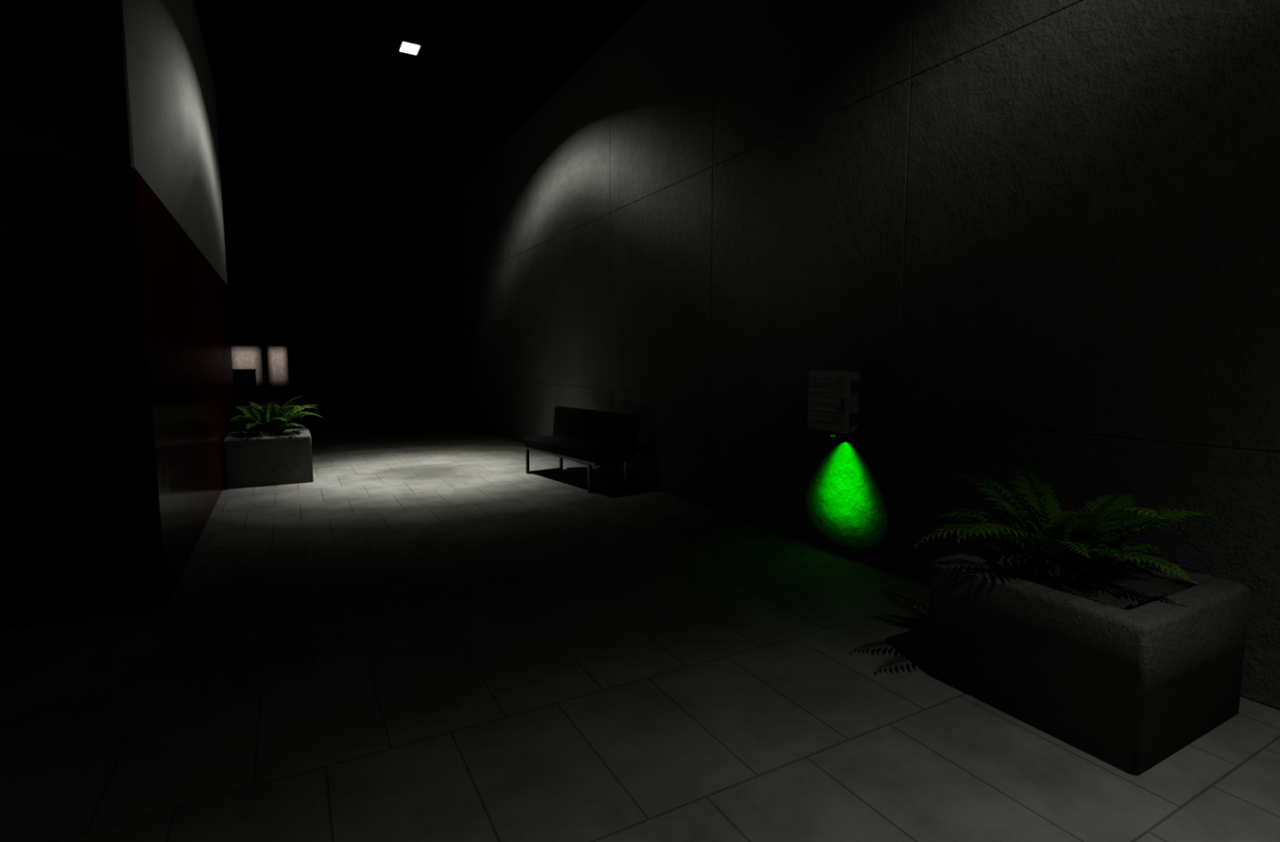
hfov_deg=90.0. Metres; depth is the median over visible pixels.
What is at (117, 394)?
wall partition
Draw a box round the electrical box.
[807,370,860,435]
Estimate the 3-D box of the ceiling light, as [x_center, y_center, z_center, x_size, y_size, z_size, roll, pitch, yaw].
[-3.077,-4.994,8.552,0.280,0.058,0.340,-3,6,-29]
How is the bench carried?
on the floor
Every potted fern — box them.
[223,395,323,488]
[915,468,1249,775]
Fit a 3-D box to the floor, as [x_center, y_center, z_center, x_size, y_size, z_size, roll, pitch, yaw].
[-6.860,0.796,9.470,11.410,0.200,33.400,-3,6,-29]
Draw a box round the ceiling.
[192,0,648,255]
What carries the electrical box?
attached to the wall at (1039, 237)
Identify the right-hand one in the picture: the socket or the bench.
the socket
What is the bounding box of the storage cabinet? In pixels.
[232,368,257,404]
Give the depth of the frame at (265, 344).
24.20 m
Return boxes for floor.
[0,398,1279,841]
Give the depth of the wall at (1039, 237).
4.62 m
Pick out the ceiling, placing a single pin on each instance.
(331, 137)
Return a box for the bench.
[524,405,640,493]
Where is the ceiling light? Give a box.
[396,36,422,57]
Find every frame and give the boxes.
[231,343,266,389]
[264,343,291,389]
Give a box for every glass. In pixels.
[231,345,263,386]
[266,346,289,386]
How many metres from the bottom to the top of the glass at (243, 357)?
1.550 m
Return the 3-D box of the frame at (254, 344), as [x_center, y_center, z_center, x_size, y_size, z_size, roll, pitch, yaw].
[-14.643,-2.013,23.772,1.220,1.690,0.080,-3,6,-29]
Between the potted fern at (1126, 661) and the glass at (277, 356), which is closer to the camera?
the potted fern at (1126, 661)
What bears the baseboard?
attached to the wall at (333, 310)
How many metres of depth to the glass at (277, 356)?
24.29 m
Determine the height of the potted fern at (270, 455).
1.112 m
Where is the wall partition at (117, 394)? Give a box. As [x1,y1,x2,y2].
[0,0,235,630]
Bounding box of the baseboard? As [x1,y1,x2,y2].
[296,395,395,400]
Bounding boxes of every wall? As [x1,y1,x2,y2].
[224,243,395,401]
[390,0,1279,709]
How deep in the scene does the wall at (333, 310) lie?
24.84 m
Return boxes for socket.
[828,431,836,435]

